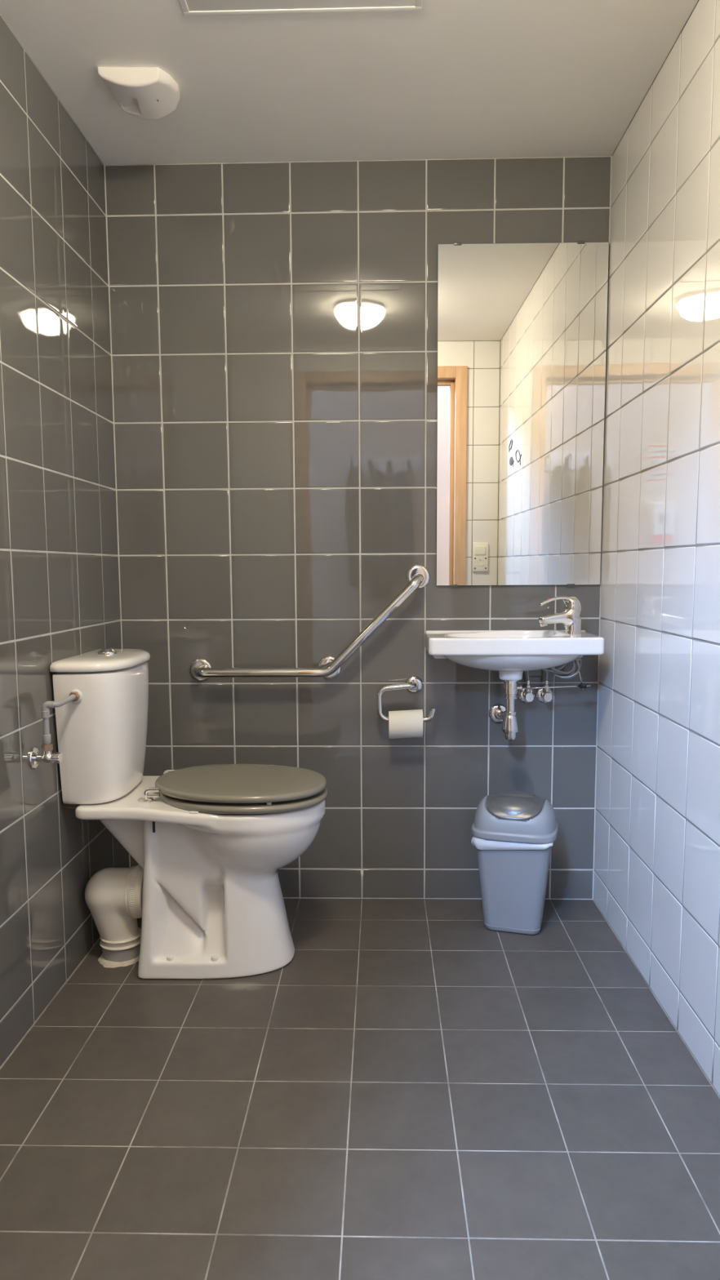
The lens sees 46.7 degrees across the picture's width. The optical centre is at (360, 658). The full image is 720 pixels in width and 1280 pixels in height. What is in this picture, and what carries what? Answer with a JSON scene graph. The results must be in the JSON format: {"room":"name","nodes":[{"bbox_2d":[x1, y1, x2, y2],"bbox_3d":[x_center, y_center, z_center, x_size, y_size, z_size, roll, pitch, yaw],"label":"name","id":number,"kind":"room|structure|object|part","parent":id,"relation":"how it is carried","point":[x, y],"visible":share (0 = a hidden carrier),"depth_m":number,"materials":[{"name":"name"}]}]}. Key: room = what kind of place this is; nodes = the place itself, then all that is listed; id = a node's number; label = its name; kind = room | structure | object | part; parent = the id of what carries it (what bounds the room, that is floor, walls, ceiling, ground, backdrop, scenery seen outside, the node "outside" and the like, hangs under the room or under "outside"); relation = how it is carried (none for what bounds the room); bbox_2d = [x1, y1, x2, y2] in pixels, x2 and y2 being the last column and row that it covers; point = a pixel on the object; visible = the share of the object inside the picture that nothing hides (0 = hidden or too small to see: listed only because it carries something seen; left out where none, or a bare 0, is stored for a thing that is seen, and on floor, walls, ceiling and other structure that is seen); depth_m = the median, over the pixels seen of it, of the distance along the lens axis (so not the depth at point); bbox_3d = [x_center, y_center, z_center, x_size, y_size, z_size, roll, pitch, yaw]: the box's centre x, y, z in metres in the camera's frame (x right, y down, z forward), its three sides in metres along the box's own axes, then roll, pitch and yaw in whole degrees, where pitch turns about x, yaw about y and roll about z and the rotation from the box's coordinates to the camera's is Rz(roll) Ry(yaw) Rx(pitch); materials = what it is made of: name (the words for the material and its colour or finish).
{"room":"public restroom","nodes":[
{"label":"public restroom","id":0,"kind":"room"},
{"bbox_2d":[0,13,129,1067],"bbox_3d":[-0.815,-0.232,1.559,0.081,2.265,2.074,0,6,1],"label":"wall","id":1,"kind":"structure","parent":0,"point":[60,595],"depth_m":2.02,"materials":[{"name":"tile"}]},
{"bbox_2d":[28,746,62,768],"bbox_3d":[-0.731,0.231,1.944,0.064,0.051,0.051,0,6,1],"label":"valve","id":2,"kind":"object","parent":1,"relation":"attached to","point":[34,757],"visible":1,"depth_m":1.94,"materials":[{"name":"silver metal"}]},
{"bbox_3d":[-0.710,0.231,1.944,0.020,0.024,0.024,0,6,1],"label":"knob","id":3,"kind":"part","parent":2,"relation":"part of","materials":[{"name":"silver metal"}]},
{"bbox_2d":[41,688,82,751],"bbox_3d":[-0.711,0.144,1.988,0.044,0.128,0.134,1,6,9],"label":"supply pipe","id":4,"kind":"object","parent":2,"relation":"attached to","point":[75,695],"visible":1,"depth_m":1.93,"materials":[{"name":"grey plastic"}]},
{"bbox_2d":[42,733,51,744],"bbox_3d":[-0.730,0.187,1.939,0.018,0.023,0.018,0,6,1],"label":"socket","id":5,"kind":"object","parent":4,"relation":"attached to","point":[46,740],"depth_m":1.93,"materials":[{"name":"grey plastic"}]},
{"bbox_2d":[68,688,82,702],"bbox_3d":[-0.698,0.091,2.041,0.033,0.033,0.010,0,6,1],"label":"washer","id":6,"kind":"object","parent":4,"relation":"in","point":[77,694],"depth_m":2.03,"materials":[{"name":"white plastic"}]},
{"bbox_2d":[0,0,697,164],"bbox_3d":[-0.039,-1.378,1.417,1.485,0.060,2.050,0,6,1],"label":"ceiling","id":7,"kind":"structure","parent":0,"point":[445,79],"depth_m":2.01,"materials":[{"name":"paint"}]},
{"bbox_2d":[97,66,179,119],"bbox_3d":[-0.536,-1.391,2.057,0.174,0.047,0.156,0,6,1],"label":"sensor","id":8,"kind":"object","parent":7,"relation":"attached to","point":[148,93],"visible":1,"depth_m":2.02,"materials":[{"name":"white plastic"}]},
{"bbox_2d":[178,0,422,16],"bbox_3d":[-0.131,-1.360,1.539,0.510,0.005,0.505,0,6,1],"label":"ceiling hatch","id":9,"kind":"object","parent":7,"relation":"attached to","point":[189,7],"visible":1,"depth_m":1.77,"materials":[{"name":"paint"}]},
{"bbox_3d":[-0.131,-1.361,1.539,0.484,0.003,0.479,0,6,1],"label":"hatch panel","id":10,"kind":"part","parent":9,"relation":"part of","materials":[{"name":"paint"}]},
{"bbox_2d":[103,155,612,899],"bbox_3d":[-0.006,-0.348,2.598,1.509,2.265,0.080,0,6,1],"label":"wall","id":11,"kind":"structure","parent":0,"point":[273,325],"depth_m":2.55,"materials":[{"name":"tile"}]},
{"bbox_2d":[188,564,430,681],"bbox_3d":[-0.163,-0.104,2.544,0.753,0.360,0.087,0,6,1],"label":"grab rail","id":12,"kind":"object","parent":11,"relation":"attached to","point":[418,576],"visible":1,"depth_m":2.52,"materials":[{"name":"silver metal"}]},
{"bbox_2d":[377,675,435,722],"bbox_3d":[0.140,0.124,2.571,0.181,0.137,0.066,0,6,1],"label":"toilet roll holder","id":13,"kind":"object","parent":11,"relation":"attached to","point":[414,684],"visible":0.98,"depth_m":2.54,"materials":[{"name":"silver metal"}]},
{"bbox_2d":[388,709,423,739],"bbox_3d":[0.138,0.201,2.555,0.104,0.092,0.085,0,6,1],"label":"toilet roll","id":14,"kind":"object","parent":13,"relation":"on","point":[402,724],"visible":1,"depth_m":2.52,"materials":[{"name":"white paper"}]},
{"bbox_2d":[488,680,522,741],"bbox_3d":[0.440,0.146,2.525,0.063,0.186,0.159,-1,6,-7],"label":"trap","id":15,"kind":"object","parent":11,"relation":"attached to","point":[506,714],"visible":0.98,"depth_m":2.46,"materials":[{"name":"silver metal"}]},
{"bbox_2d":[488,703,505,723],"bbox_3d":[0.429,0.177,2.538,0.063,0.063,0.130,0,6,1],"label":"outlet","id":16,"kind":"object","parent":15,"relation":"attached to","point":[497,711],"depth_m":2.59,"materials":[{"name":"silver metal"}]},
{"bbox_2d":[503,732,515,741],"bbox_3d":[0.444,0.228,2.480,0.037,0.032,0.037,0,6,1],"label":"cup","id":17,"kind":"object","parent":15,"relation":"on","point":[509,736],"depth_m":2.46,"materials":[{"name":"silver metal"}]},
{"bbox_3d":[0.468,0.087,2.460,0.018,0.017,0.017,1,6,10],"label":"knob","id":18,"kind":"part","parent":15,"relation":"part of","materials":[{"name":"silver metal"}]},
{"bbox_2d":[424,629,604,680],"bbox_3d":[0.442,-0.012,2.459,0.494,0.145,0.244,0,6,1],"label":"washbasin","id":19,"kind":"object","parent":11,"relation":"attached to","point":[511,653],"visible":0.95,"depth_m":2.35,"materials":[{"name":"white ceramic"}]},
{"bbox_2d":[522,663,591,689],"bbox_3d":[0.577,0.037,2.472,0.204,0.106,0.044,0,6,1],"label":"waste linkage","id":20,"kind":"object","parent":19,"relation":"attached to","point":[582,686],"visible":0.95,"depth_m":2.46,"materials":[{"name":"silver metal"}]},
{"bbox_3d":[0.577,0.084,2.462,0.204,0.012,0.005,0,6,-1],"label":"cross rod","id":21,"kind":"part","parent":20,"relation":"part of","materials":[{"name":"silver metal"}]},
{"bbox_2d":[538,595,581,635],"bbox_3d":[0.585,-0.126,2.439,0.130,0.114,0.056,-2,6,-12],"label":"mixer tap","id":22,"kind":"object","parent":19,"relation":"on","point":[570,617],"visible":0.98,"depth_m":2.42,"materials":[{"name":"silver metal"}]},
{"bbox_3d":[0.584,-0.153,2.441,0.123,0.060,0.043,0,6,1],"label":"lever","id":23,"kind":"part","parent":22,"relation":"part of","materials":[{"name":"silver metal"}]},
{"bbox_2d":[435,240,608,586],"bbox_3d":[0.479,-0.721,2.499,0.501,1.006,0.018,0,6,1],"label":"mirror","id":24,"kind":"object","parent":11,"relation":"attached to","point":[522,327],"visible":1,"depth_m":2.49,"materials":[{"name":"silver mirror"}]},
{"bbox_2d":[517,680,534,702],"bbox_3d":[0.514,0.103,2.561,0.053,0.076,0.064,0,6,1],"label":"angle valve","id":25,"kind":"object","parent":11,"relation":"attached to","point":[526,695],"visible":0.96,"depth_m":2.55,"materials":[{"name":"silver metal"}]},
{"bbox_3d":[0.513,0.116,2.540,0.028,0.031,0.020,0,6,1],"label":"knob","id":26,"kind":"part","parent":25,"relation":"part of","materials":[{"name":"silver metal"}]},
{"bbox_2d":[526,659,575,679],"bbox_3d":[0.569,0.023,2.502,0.148,0.102,0.057,2,6,19],"label":"flexible hose","id":27,"kind":"object","parent":25,"relation":"attached to","point":[554,670],"visible":0.57,"depth_m":2.49,"materials":[{"name":"grey metal"}]},
{"bbox_2d":[535,680,552,702],"bbox_3d":[0.570,0.103,2.559,0.053,0.076,0.064,0,6,1],"label":"angle valve","id":28,"kind":"object","parent":11,"relation":"attached to","point":[543,695],"visible":1,"depth_m":2.55,"materials":[{"name":"silver metal"}]},
{"bbox_3d":[0.569,0.116,2.539,0.028,0.031,0.020,0,6,1],"label":"knob","id":29,"kind":"part","parent":28,"relation":"part of","materials":[{"name":"silver metal"}]},
{"bbox_2d":[545,658,582,679],"bbox_3d":[0.602,0.023,2.497,0.117,0.102,0.057,4,7,33],"label":"flexible hose","id":30,"kind":"object","parent":28,"relation":"attached to","point":[571,674],"visible":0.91,"depth_m":2.48,"materials":[{"name":"grey metal"}]},
{"bbox_2d":[0,897,719,1279],"bbox_3d":[-0.026,0.909,1.662,1.509,0.060,2.074,0,6,1],"label":"floor","id":31,"kind":"structure","parent":0,"point":[424,1091],"depth_m":1.61,"materials":[{"name":"tile"}]},
{"bbox_2d":[84,864,143,968],"bbox_3d":[-0.662,0.689,2.271,0.168,0.257,0.140,0,6,1],"label":"pipe","id":32,"kind":"object","parent":31,"relation":"on","point":[113,895],"visible":0.91,"depth_m":2.22,"materials":[{"name":"beige plastic"}]},
{"bbox_2d":[102,943,140,962],"bbox_3d":[-0.654,0.794,2.282,0.103,0.044,0.103,0,6,1],"label":"socket","id":33,"kind":"object","parent":32,"relation":"attached to","point":[121,953],"depth_m":2.24,"materials":[{"name":"grey plastic"}]},
{"bbox_2d":[49,648,327,978],"bbox_3d":[-0.421,0.391,2.245,0.665,0.849,0.370,0,6,1],"label":"toilet","id":34,"kind":"object","parent":31,"relation":"on","point":[211,843],"visible":0.98,"depth_m":2.15,"materials":[{"name":"white ceramic"}]},
{"bbox_3d":[-0.666,-0.001,2.209,0.178,0.030,0.370,0,6,1],"label":"cistern lid","id":35,"kind":"part","parent":34,"relation":"part of","materials":[{"name":"white ceramic"}]},
{"bbox_3d":[-0.319,0.331,2.236,0.456,0.028,0.354,0,6,1],"label":"lid","id":36,"kind":"part","parent":34,"relation":"part of","materials":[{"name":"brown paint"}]},
{"bbox_3d":[-0.311,0.358,2.239,0.445,0.028,0.358,0,6,1],"label":"seat","id":37,"kind":"part","parent":34,"relation":"part of","materials":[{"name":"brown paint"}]},
{"bbox_2d":[471,791,558,934],"bbox_3d":[0.454,0.592,2.456,0.242,0.395,0.200,2,6,17],"label":"waste bin","id":38,"kind":"object","parent":31,"relation":"on","point":[513,882],"visible":1,"depth_m":2.38,"materials":[{"name":"grey plastic"}]},
{"bbox_2d":[471,835,553,849],"bbox_3d":[0.452,0.522,2.450,0.232,0.037,0.194,2,6,17],"label":"liner","id":39,"kind":"object","parent":38,"relation":"in","point":[480,843],"visible":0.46,"depth_m":2.37,"materials":[{"name":"white plastic"}]},
{"bbox_3d":[0.453,0.458,2.442,0.242,0.098,0.200,2,6,17],"label":"bin lid","id":40,"kind":"part","parent":38,"relation":"part of","materials":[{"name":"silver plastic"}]},
{"bbox_2d":[593,0,719,1096],"bbox_3d":[0.749,-0.237,1.520,0.081,2.265,2.074,0,6,1],"label":"wall","id":41,"kind":"structure","parent":0,"point":[656,879],"depth_m":1.95,"materials":[{"name":"white tile"}]}
]}

